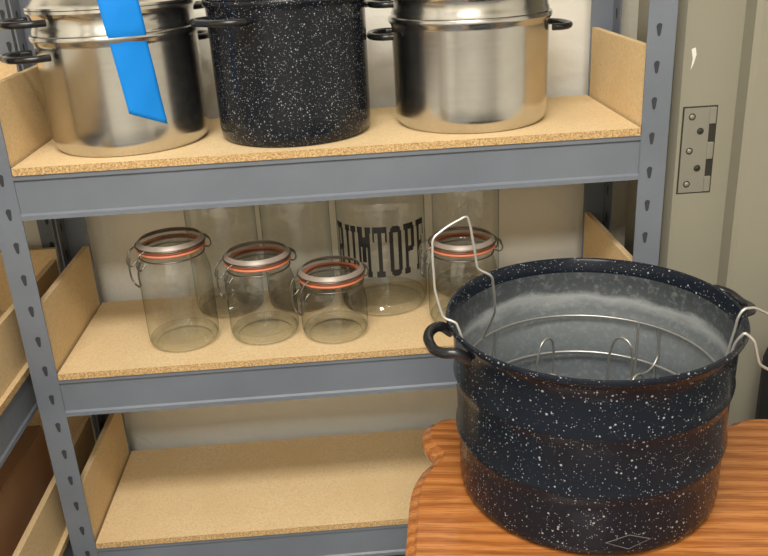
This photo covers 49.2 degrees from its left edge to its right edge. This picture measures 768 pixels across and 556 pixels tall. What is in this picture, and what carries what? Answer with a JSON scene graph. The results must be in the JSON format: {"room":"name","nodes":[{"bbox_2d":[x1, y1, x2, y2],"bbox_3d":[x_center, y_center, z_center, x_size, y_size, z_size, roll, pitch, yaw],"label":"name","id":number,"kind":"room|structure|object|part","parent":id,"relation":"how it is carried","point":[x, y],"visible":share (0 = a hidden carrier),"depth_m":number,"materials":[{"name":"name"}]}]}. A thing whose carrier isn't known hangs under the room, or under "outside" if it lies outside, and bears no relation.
{"room":"storage room","nodes":[
{"label":"storage room","id":0,"kind":"room"},
{"bbox_2d":[0,0,638,450],"bbox_3d":[0.136,-0.607,1.432,3.800,2.500,0.080,-4,22,-2],"label":"wall","id":1,"kind":"structure","parent":0,"point":[539,222],"depth_m":1.59,"materials":[{"name":"paint"}]},
{"bbox_2d":[624,0,767,425],"bbox_3d":[0.578,-0.533,1.193,0.345,2.498,0.218,-4,22,-2],"label":"door frame","id":2,"kind":"structure","parent":1,"relation":"attached to","point":[719,236],"depth_m":1.25,"materials":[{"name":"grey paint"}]},
{"bbox_2d":[691,48,696,67],"bbox_3d":[0.442,-0.313,1.197,0.008,0.032,0.001,-4,22,-2],"label":"chip","id":3,"kind":"object","parent":2,"relation":"attached to","point":[694,54],"visible":1,"depth_m":1.20,"materials":[{"name":"white paint"}]},
{"bbox_2d":[676,105,717,193],"bbox_3d":[0.466,-0.190,1.249,0.052,0.132,0.002,-4,22,-2],"label":"hinge pocket","id":4,"kind":"object","parent":2,"relation":"attached to","point":[712,127],"visible":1,"depth_m":1.24,"materials":[{"name":"grey metal"}]},
{"bbox_2d":[703,176,710,190],"bbox_3d":[0.487,-0.143,1.267,0.010,0.024,0.004,-4,22,-2],"label":"hinge knuckle","id":5,"kind":"object","parent":4,"relation":"attached to","point":[706,183],"visible":1,"depth_m":1.26},
{"bbox_2d":[706,142,713,158],"bbox_3d":[0.485,-0.190,1.248,0.010,0.026,0.004,-4,22,-2],"label":"hinge knuckle","id":6,"kind":"object","parent":4,"relation":"attached to","point":[709,152],"visible":1,"depth_m":1.25},
{"bbox_2d":[709,106,716,123],"bbox_3d":[0.482,-0.238,1.228,0.010,0.025,0.004,-4,22,-2],"label":"hinge knuckle","id":7,"kind":"object","parent":4,"relation":"attached to","point":[713,110],"visible":1,"depth_m":1.23},
{"bbox_2d":[678,107,710,192],"bbox_3d":[0.461,-0.190,1.247,0.039,0.128,0.002,-4,22,-2],"label":"hinge leaf","id":8,"kind":"object","parent":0,"point":[690,138],"depth_m":1.25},
{"bbox_3d":[0.267,1.250,0.243,3.880,0.050,3.685,-4,22,-2],"label":"floor","id":9,"kind":"structure","parent":0,"visible":0},
{"bbox_2d":[0,0,98,555],"bbox_3d":[-0.697,0.101,1.071,0.279,1.550,0.980,-4,22,-2],"label":"shelving unit","id":10,"kind":"object","parent":9,"relation":"on","point":[46,533],"visible":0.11,"depth_m":1.38,"materials":[{"name":"grey"}]},
{"bbox_3d":[-0.737,-0.290,1.405,0.267,0.124,0.010,-4,22,-2],"label":"panel","id":11,"kind":"part","parent":10,"relation":"part of","materials":[{"name":"beige wood"}]},
{"bbox_2d":[0,425,53,555],"bbox_3d":[-0.696,0.389,1.409,0.180,0.142,0.280,-4,22,-2],"label":"cardboard box","id":12,"kind":"object","parent":10,"relation":"on","point":[26,473],"visible":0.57,"depth_m":1.42,"materials":[{"name":"brown cardboard"}]},
{"bbox_3d":[-0.567,0.179,1.111,0.010,0.093,0.900,-4,22,-2],"label":"panel","id":13,"kind":"part","parent":10,"relation":"part of","materials":[{"name":"beige wood"}]},
{"bbox_3d":[-0.720,0.013,1.528,0.267,0.124,0.010,-4,22,-2],"label":"panel","id":14,"kind":"part","parent":10,"relation":"part of","materials":[{"name":"beige wood"}]},
{"bbox_3d":[-0.550,0.480,1.234,0.010,0.093,0.900,-4,22,-2],"label":"panel","id":15,"kind":"part","parent":10,"relation":"part of","materials":[{"name":"beige wood"}]},
{"bbox_3d":[-0.703,0.314,1.651,0.267,0.124,0.010,-4,22,-2],"label":"panel","id":16,"kind":"part","parent":10,"relation":"part of","materials":[{"name":"brown wood"}]},
{"bbox_2d":[0,0,678,555],"bbox_3d":[-0.075,-0.064,1.391,0.980,1.550,0.279,-4,22,-2],"label":"shelving unit","id":17,"kind":"object","parent":9,"relation":"on","point":[349,494],"visible":0.67,"depth_m":1.34,"materials":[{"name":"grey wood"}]},
{"bbox_3d":[-0.543,-0.253,1.286,0.010,0.124,0.267,-4,22,-2],"label":"panel","id":18,"kind":"part","parent":17,"relation":"part of","materials":[{"name":"beige wood"}]},
{"bbox_3d":[-0.537,0.012,1.267,0.040,1.550,0.040,-4,22,-2],"label":"post","id":19,"kind":"part","parent":17,"relation":"part of","materials":[{"name":"grey metal"}]},
{"bbox_3d":[-0.551,-0.076,1.484,0.040,1.550,0.040,-4,22,-2],"label":"post","id":20,"kind":"part","parent":17,"relation":"part of","materials":[{"name":"grey metal"}]},
{"bbox_3d":[-0.526,0.050,1.410,0.010,0.124,0.267,-4,22,-2],"label":"panel","id":21,"kind":"part","parent":17,"relation":"part of","materials":[{"name":"beige wood"}]},
{"bbox_2d":[0,0,208,156],"bbox_3d":[-0.410,-0.346,1.268,0.279,0.275,0.271,-4,22,-2],"label":"stock pot","id":22,"kind":"object","parent":17,"relation":"on","point":[118,77],"visible":0.96,"depth_m":1.18,"materials":[{"name":"silver metal"}]},
{"bbox_3d":[-0.510,-0.353,1.162,0.053,0.009,0.103,-19,27,-33],"label":"insert handle","id":23,"kind":"part","parent":22,"relation":"part of","materials":[{"name":"black metal"}]},
{"bbox_3d":[-0.510,-0.310,1.178,0.053,0.009,0.103,-19,27,-33],"label":"handle","id":24,"kind":"part","parent":22,"relation":"part of","materials":[{"name":"black metal"}]},
{"bbox_3d":[-0.401,-0.413,1.229,0.243,0.038,0.243,-4,22,-2],"label":"lid","id":25,"kind":"part","parent":22,"relation":"part of","materials":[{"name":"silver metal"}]},
{"bbox_3d":[-0.321,-0.437,1.343,0.103,0.009,0.053,12,27,33],"label":"insert handle","id":26,"kind":"part","parent":22,"relation":"part of","materials":[{"name":"black metal"}]},
{"bbox_3d":[-0.317,-0.395,1.362,0.103,0.009,0.053,12,27,33],"label":"handle","id":27,"kind":"part","parent":22,"relation":"part of","materials":[{"name":"black metal"}]},
{"bbox_3d":[-0.509,0.351,1.533,0.010,0.124,0.267,-4,22,-2],"label":"panel","id":28,"kind":"part","parent":17,"relation":"part of","materials":[{"name":"beige wood"}]},
{"bbox_2d":[126,227,218,351],"bbox_3d":[-0.337,0.019,1.356,0.119,0.180,0.118,-3,22,1],"label":"jar","id":29,"kind":"object","parent":17,"relation":"on","point":[142,249],"visible":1,"depth_m":1.30,"materials":[{"name":"clear glass"}]},
{"bbox_3d":[-0.391,-0.008,1.304,0.007,0.047,0.018,-22,29,-38],"label":"lever","id":30,"kind":"part","parent":29,"relation":"part of","materials":[{"name":"silver metal"}]},
{"bbox_3d":[-0.379,-0.004,1.293,0.007,0.047,0.018,-22,29,-38],"label":"lever","id":31,"kind":"part","parent":29,"relation":"part of","materials":[{"name":"silver metal"}]},
{"bbox_2d":[183,208,263,313],"bbox_3d":[-0.280,-0.064,1.463,0.120,0.247,0.120,-4,22,-2],"label":"glass jar","id":32,"kind":"object","parent":17,"relation":"on","point":[254,208],"visible":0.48,"depth_m":1.48,"materials":[{"name":"clear glass"}]},
{"bbox_2d":[214,240,298,344],"bbox_3d":[-0.203,0.024,1.370,0.116,0.146,0.121,1,23,10],"label":"jar","id":33,"kind":"object","parent":17,"relation":"on","point":[236,265],"visible":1,"depth_m":1.32,"materials":[{"name":"clear glass"}]},
{"bbox_3d":[-0.260,0.011,1.330,0.007,0.047,0.018,-19,27,-34],"label":"lever","id":34,"kind":"part","parent":33,"relation":"part of","materials":[{"name":"silver metal"}]},
{"bbox_3d":[-0.249,0.016,1.318,0.007,0.047,0.018,-19,27,-34],"label":"lever","id":35,"kind":"part","parent":33,"relation":"part of","materials":[{"name":"silver metal"}]},
{"bbox_2d":[190,0,370,146],"bbox_3d":[-0.142,-0.350,1.258,0.259,0.263,0.274,-4,22,-2],"label":"stock pot","id":36,"kind":"object","parent":17,"relation":"on","point":[288,73],"visible":0.98,"depth_m":1.18,"materials":[{"name":"black metal"}]},
{"bbox_3d":[-0.230,-0.349,1.143,0.102,0.009,0.046,14,28,36],"label":"handle","id":37,"kind":"part","parent":36,"relation":"part of","materials":[{"name":"black metal"}]},
{"bbox_3d":[-0.147,-0.426,1.226,0.241,0.038,0.241,-4,22,-2],"label":"lid","id":38,"kind":"part","parent":36,"relation":"part of","materials":[{"name":"metal"}]},
{"bbox_2d":[259,202,335,308],"bbox_3d":[-0.153,-0.073,1.467,0.120,0.247,0.120,-4,22,-2],"label":"glass jar","id":39,"kind":"object","parent":17,"relation":"on","point":[328,202],"visible":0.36,"depth_m":1.49,"materials":[{"name":"clear glass"}]},
{"bbox_2d":[290,255,368,343],"bbox_3d":[-0.086,0.036,1.365,0.117,0.116,0.117,0,22,7],"label":"jar","id":40,"kind":"object","parent":17,"relation":"on","point":[356,276],"visible":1,"depth_m":1.32,"materials":[{"name":"clear glass"}]},
{"bbox_3d":[-0.141,0.037,1.331,0.007,0.047,0.018,-19,27,-34],"label":"lever","id":41,"kind":"part","parent":40,"relation":"part of","materials":[{"name":"silver metal"}]},
{"bbox_3d":[-0.130,0.041,1.318,0.007,0.047,0.018,-19,27,-34],"label":"lever","id":42,"kind":"part","parent":40,"relation":"part of","materials":[{"name":"silver metal"}]},
{"bbox_2d":[335,195,426,314],"bbox_3d":[-0.005,-0.075,1.448,0.152,0.250,0.153,-4,22,-2],"label":"glass jar","id":43,"kind":"object","parent":17,"relation":"on","point":[364,242],"visible":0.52,"depth_m":1.39,"materials":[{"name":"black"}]},
{"bbox_2d":[418,226,502,317],"bbox_3d":[0.127,-0.001,1.386,0.122,0.146,0.116,9,25,27],"label":"jar","id":44,"kind":"object","parent":17,"relation":"on","point":[488,245],"visible":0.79,"depth_m":1.34,"materials":[{"name":"clear glass"}]},
{"bbox_3d":[0.062,-0.023,1.369,0.007,0.047,0.018,-8,23,-11],"label":"lever","id":45,"kind":"part","parent":44,"relation":"part of","materials":[{"name":"silver metal"}]},
{"bbox_3d":[0.066,-0.017,1.354,0.007,0.047,0.018,-8,23,-11],"label":"lever","id":46,"kind":"part","parent":44,"relation":"part of","materials":[{"name":"silver metal"}]},
{"bbox_2d":[366,0,572,133],"bbox_3d":[0.130,-0.374,1.288,0.259,0.256,0.269,17,30,40],"label":"stock pot","id":47,"kind":"object","parent":17,"relation":"on","point":[461,66],"visible":1,"depth_m":1.20,"materials":[{"name":"silver metal"}]},
{"bbox_3d":[-0.006,-0.415,1.264,0.041,0.009,0.102,-3,22,2],"label":"insert handle","id":48,"kind":"part","parent":47,"relation":"part of","materials":[{"name":"black metal"}]},
{"bbox_3d":[-0.006,-0.372,1.281,0.041,0.009,0.102,-3,22,2],"label":"handle","id":49,"kind":"part","parent":47,"relation":"part of","materials":[{"name":"black metal"}]},
{"bbox_3d":[0.265,-0.393,1.293,0.041,0.009,0.102,-6,22,-7],"label":"handle","id":50,"kind":"part","parent":47,"relation":"part of","materials":[{"name":"black metal"}]},
{"bbox_3d":[0.387,-0.142,1.517,0.040,1.550,0.040,-4,22,-2],"label":"post","id":51,"kind":"part","parent":17,"relation":"part of","materials":[{"name":"grey paint"}]},
{"bbox_3d":[0.385,-0.014,1.441,0.010,0.124,0.267,-4,22,-2],"label":"panel","id":52,"kind":"part","parent":17,"relation":"part of","materials":[{"name":"beige wood"}]},
{"bbox_3d":[0.368,-0.317,1.318,0.010,0.124,0.267,-4,22,-2],"label":"panel","id":53,"kind":"part","parent":17,"relation":"part of","materials":[{"name":"beige wood"}]},
{"bbox_3d":[0.400,-0.054,1.299,0.040,1.550,0.040,-4,22,-2],"label":"post","id":54,"kind":"part","parent":17,"relation":"part of","materials":[{"name":"grey metal"}]},
{"bbox_2d":[405,419,767,555],"bbox_3d":[0.308,0.564,1.066,0.538,0.586,0.538,-1,22,5],"label":"side table","id":55,"kind":"object","parent":9,"relation":"on","point":[443,519],"visible":0.44,"depth_m":1.00,"materials":[{"name":"orange wood"}]},
{"bbox_2d":[423,258,756,555],"bbox_3d":[0.249,0.143,1.021,0.342,0.230,0.342,15,28,37],"label":"stock pot","id":56,"kind":"object","parent":55,"relation":"on","point":[574,459],"visible":0.98,"depth_m":0.93,"materials":[{"name":"metal"}]},
{"bbox_3d":[0.069,0.074,0.955,0.044,0.022,0.086,-7,22,-9],"label":"handle","id":57,"kind":"part","parent":56,"relation":"part of","materials":[{"name":"black metal"}]},
{"bbox_2d":[431,216,767,379],"bbox_3d":[0.265,0.085,0.979,0.362,0.348,0.308,15,29,38],"label":"rack","id":58,"kind":"object","parent":56,"relation":"in","point":[633,375],"visible":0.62,"depth_m":1.04,"materials":[{"name":"grey metal"}]},
{"bbox_3d":[0.111,0.013,0.989,0.051,0.206,0.145,9,25,27],"label":"lift handle","id":59,"kind":"part","parent":58,"relation":"part of","materials":[{"name":"silver metal"}]},
{"bbox_3d":[0.422,0.081,0.937,0.110,0.085,0.076,-4,22,-2],"label":"lift handle","id":60,"kind":"part","parent":58,"relation":"part of","materials":[{"name":"silver metal"}]},
{"bbox_3d":[0.418,0.031,1.014,0.044,0.022,0.086,-7,22,-9],"label":"handle","id":61,"kind":"part","parent":56,"relation":"part of","materials":[{"name":"metal"}]},
{"bbox_2d":[755,347,767,418],"bbox_3d":[0.676,0.355,1.336,0.173,0.737,0.123,-4,22,-2],"label":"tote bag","id":62,"kind":"object","parent":9,"relation":"on","point":[762,401],"visible":0.21,"depth_m":1.28,"materials":[{"name":"black fabric"}]}
]}

